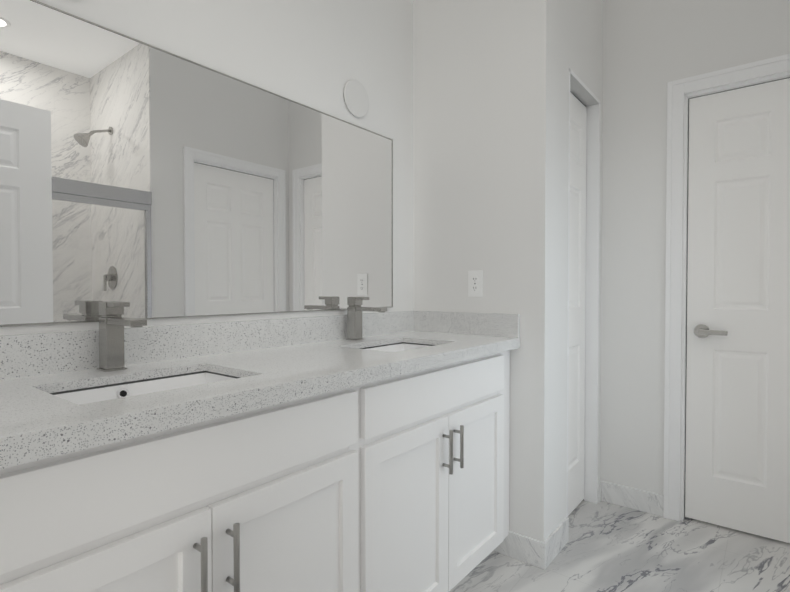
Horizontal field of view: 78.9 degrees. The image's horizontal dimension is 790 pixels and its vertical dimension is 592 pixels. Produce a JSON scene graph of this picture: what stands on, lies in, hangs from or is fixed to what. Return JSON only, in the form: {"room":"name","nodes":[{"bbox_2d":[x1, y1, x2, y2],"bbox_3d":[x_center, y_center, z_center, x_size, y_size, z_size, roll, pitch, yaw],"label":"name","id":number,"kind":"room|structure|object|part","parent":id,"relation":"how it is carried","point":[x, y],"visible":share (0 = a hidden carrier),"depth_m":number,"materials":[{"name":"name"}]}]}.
{"room":"bathroom","nodes":[
{"label":"bathroom","id":0,"kind":"room"},
{"bbox_2d":[0,0,412,335],"bbox_3d":[-0.307,-0.302,1.902,0.100,2.800,2.950,1,1,38],"label":"wall","id":1,"kind":"structure","parent":0,"point":[318,55],"depth_m":1.79,"materials":[{"name":"paint"}]},
{"bbox_2d":[0,0,392,326],"bbox_3d":[-0.538,-0.320,1.521,0.006,0.761,1.696,1,1,38],"label":"mirror","id":2,"kind":"object","parent":1,"relation":"attached to","point":[146,181],"visible":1,"depth_m":1.37,"materials":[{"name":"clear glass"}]},
{"bbox_2d":[344,79,368,117],"bbox_3d":[-0.158,-0.819,1.992,0.009,0.150,0.150,1,1,38],"label":"cover plate","id":3,"kind":"object","parent":1,"relation":"attached to","point":[356,98],"visible":1,"depth_m":1.98,"materials":[{"name":"paint"}]},
{"bbox_2d":[413,0,554,541],"bbox_3d":[0.375,-0.307,2.159,0.652,2.800,0.100,1,1,38],"label":"wall","id":4,"kind":"structure","parent":0,"point":[483,129],"depth_m":2.04,"materials":[{"name":"paint"}]},
{"bbox_2d":[468,270,481,296],"bbox_3d":[0.352,-0.056,2.111,0.070,0.115,0.007,1,1,38],"label":"electrical outlet plate","id":5,"kind":"object","parent":4,"relation":"attached to","point":[474,283],"visible":1,"depth_m":2.11,"materials":[{"name":"white plastic"}]},
{"bbox_2d":[471,276,477,291],"bbox_3d":[0.351,-0.056,2.110,0.033,0.072,0.002,1,1,38],"label":"receptacle","id":6,"kind":"object","parent":5,"relation":"attached to","point":[474,279],"depth_m":2.11,"materials":[{"name":"white plastic"}]},
{"bbox_2d":[494,481,663,569],"bbox_3d":[1.257,1.045,1.924,1.485,0.105,0.810,1,1,38],"label":"baseboard","id":7,"kind":"structure","parent":4,"relation":"attached to","point":[528,550],"depth_m":2.38,"materials":[{"name":"tile"}]},
{"bbox_2d":[553,0,602,530],"bbox_3d":[0.840,-0.309,2.302,0.100,2.800,0.700,1,1,38],"label":"wall","id":8,"kind":"structure","parent":0,"point":[579,38],"depth_m":2.10,"materials":[{"name":"paint"}]},
{"bbox_2d":[544,481,600,567],"bbox_3d":[0.849,1.040,2.247,0.010,0.105,0.790,1,1,38],"label":"baseboard","id":9,"kind":"structure","parent":8,"relation":"attached to","point":[556,540],"depth_m":2.04,"materials":[{"name":"stone"}]},
{"bbox_2d":[568,92,586,515],"bbox_3d":[0.856,0.045,2.376,0.035,2.065,0.441,1,1,38],"label":"closet door","id":10,"kind":"structure","parent":8,"relation":"in","point":[577,288],"depth_m":2.44,"materials":[{"name":"white wood"}]},
{"bbox_2d":[566,68,599,516],"bbox_3d":[0.879,0.038,2.358,0.100,2.105,0.485,1,1,38],"label":"door frame","id":11,"kind":"structure","parent":8,"relation":"attached to","point":[592,302],"depth_m":2.52,"materials":[{"name":"white wood"}]},
{"bbox_2d":[570,73,598,105],"bbox_3d":[0.894,-0.996,2.330,0.062,0.001,0.449,1,1,38],"label":"door frame","id":12,"kind":"structure","parent":8,"relation":"attached to","point":[582,93],"depth_m":2.35,"materials":[{"name":"grey wood"}]},
{"bbox_2d":[449,500,789,591],"bbox_3d":[0.881,1.153,0.986,3.130,0.080,2.950,1,1,38],"label":"floor","id":13,"kind":"structure","parent":0,"point":[609,547],"depth_m":1.99,"materials":[{"name":"tile"}]},
{"bbox_2d":[0,350,509,591],"bbox_3d":[-0.260,0.664,1.441,0.557,0.882,1.831,1,1,38],"label":"bathroom vanity","id":14,"kind":"object","parent":13,"relation":"on","point":[398,484],"visible":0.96,"depth_m":1.09,"materials":[{"name":"white wood"}]},
{"bbox_3d":[-0.490,0.709,0.774,0.020,0.594,0.414,1,1,38],"label":"door","id":15,"kind":"part","parent":14,"relation":"part of","materials":[{"name":"white wood"}]},
{"bbox_3d":[-0.361,0.516,0.891,0.037,0.142,0.012,1,1,38],"label":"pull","id":16,"kind":"part","parent":14,"relation":"part of","materials":[{"name":"silver metal"}]},
{"bbox_3d":[-0.319,0.515,0.945,0.037,0.142,0.012,1,1,38],"label":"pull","id":17,"kind":"part","parent":14,"relation":"part of","materials":[{"name":"silver metal"}]},
{"bbox_2d":[0,311,519,468],"bbox_3d":[-0.275,0.207,1.424,0.548,0.248,1.868,1,1,38],"label":"countertop","id":18,"kind":"structure","parent":14,"relation":"on","point":[60,394],"depth_m":1.19,"materials":[{"name":"stone"}]},
{"bbox_2d":[97,301,146,371],"bbox_3d":[-0.662,0.099,1.166,0.176,0.170,0.052,1,1,38],"label":"faucet","id":19,"kind":"object","parent":18,"relation":"on","point":[113,322],"visible":0.98,"depth_m":1.19,"materials":[{"name":"silver metal"}]},
{"bbox_2d":[50,371,239,404],"bbox_3d":[-0.535,0.272,1.075,0.308,0.130,0.438,1,1,38],"label":"sink","id":20,"kind":"object","parent":18,"relation":"in","point":[126,386],"depth_m":1.16,"materials":[{"name":"white ceramic"}]},
{"bbox_2d":[346,297,386,340],"bbox_3d":[-0.110,0.087,1.864,0.176,0.170,0.052,1,1,38],"label":"faucet","id":21,"kind":"object","parent":18,"relation":"on","point":[355,309],"visible":0.98,"depth_m":1.88,"materials":[{"name":"silver metal"}]},
{"bbox_2d":[359,342,433,351],"bbox_3d":[0.014,0.260,1.769,0.308,0.130,0.438,1,1,38],"label":"sink","id":22,"kind":"object","parent":18,"relation":"in","point":[379,346],"depth_m":1.93,"materials":[{"name":"white ceramic"}]},
{"bbox_3d":[-0.232,0.704,1.102,0.020,0.594,0.414,1,1,38],"label":"door","id":23,"kind":"part","parent":14,"relation":"part of","materials":[{"name":"white wood"}]},
{"bbox_3d":[0.043,0.698,1.449,0.020,0.594,0.414,1,1,38],"label":"door","id":24,"kind":"part","parent":14,"relation":"part of","materials":[{"name":"white wood"}]},
{"bbox_3d":[0.172,0.505,1.566,0.037,0.142,0.012,1,1,38],"label":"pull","id":25,"kind":"part","parent":14,"relation":"part of","materials":[{"name":"silver metal"}]},
{"bbox_3d":[0.214,0.504,1.619,0.037,0.142,0.012,1,1,38],"label":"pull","id":26,"kind":"part","parent":14,"relation":"part of","materials":[{"name":"silver metal"}]},
{"bbox_3d":[0.301,0.693,1.777,0.020,0.594,0.414,1,1,38],"label":"door","id":27,"kind":"part","parent":14,"relation":"part of","materials":[{"name":"white wood"}]},
{"bbox_2d":[600,0,789,494],"bbox_3d":[1.408,-0.310,2.363,2.020,2.800,0.100,1,1,38],"label":"wall","id":28,"kind":"structure","parent":0,"point":[651,48],"depth_m":2.42,"materials":[{"name":"paint"}]},
{"bbox_2d":[663,54,789,520],"bbox_3d":[1.706,0.029,2.118,0.888,2.129,0.123,1,1,38],"label":"door frame","id":29,"kind":"structure","parent":28,"relation":"attached to","point":[677,90],"depth_m":2.32,"materials":[{"name":"white wood"}]},
{"bbox_2d":[685,78,789,542],"bbox_3d":[1.692,0.067,2.101,0.716,2.031,0.099,1,1,38],"label":"door","id":30,"kind":"structure","parent":28,"relation":"in","point":[737,475],"depth_m":2.21,"materials":[{"name":"white wood"}]},
{"bbox_3d":[1.477,0.167,2.250,0.138,0.066,0.064,1,1,38],"label":"lever","id":31,"kind":"part","parent":30,"relation":"part of","materials":[{"name":"silver metal"}]}
]}

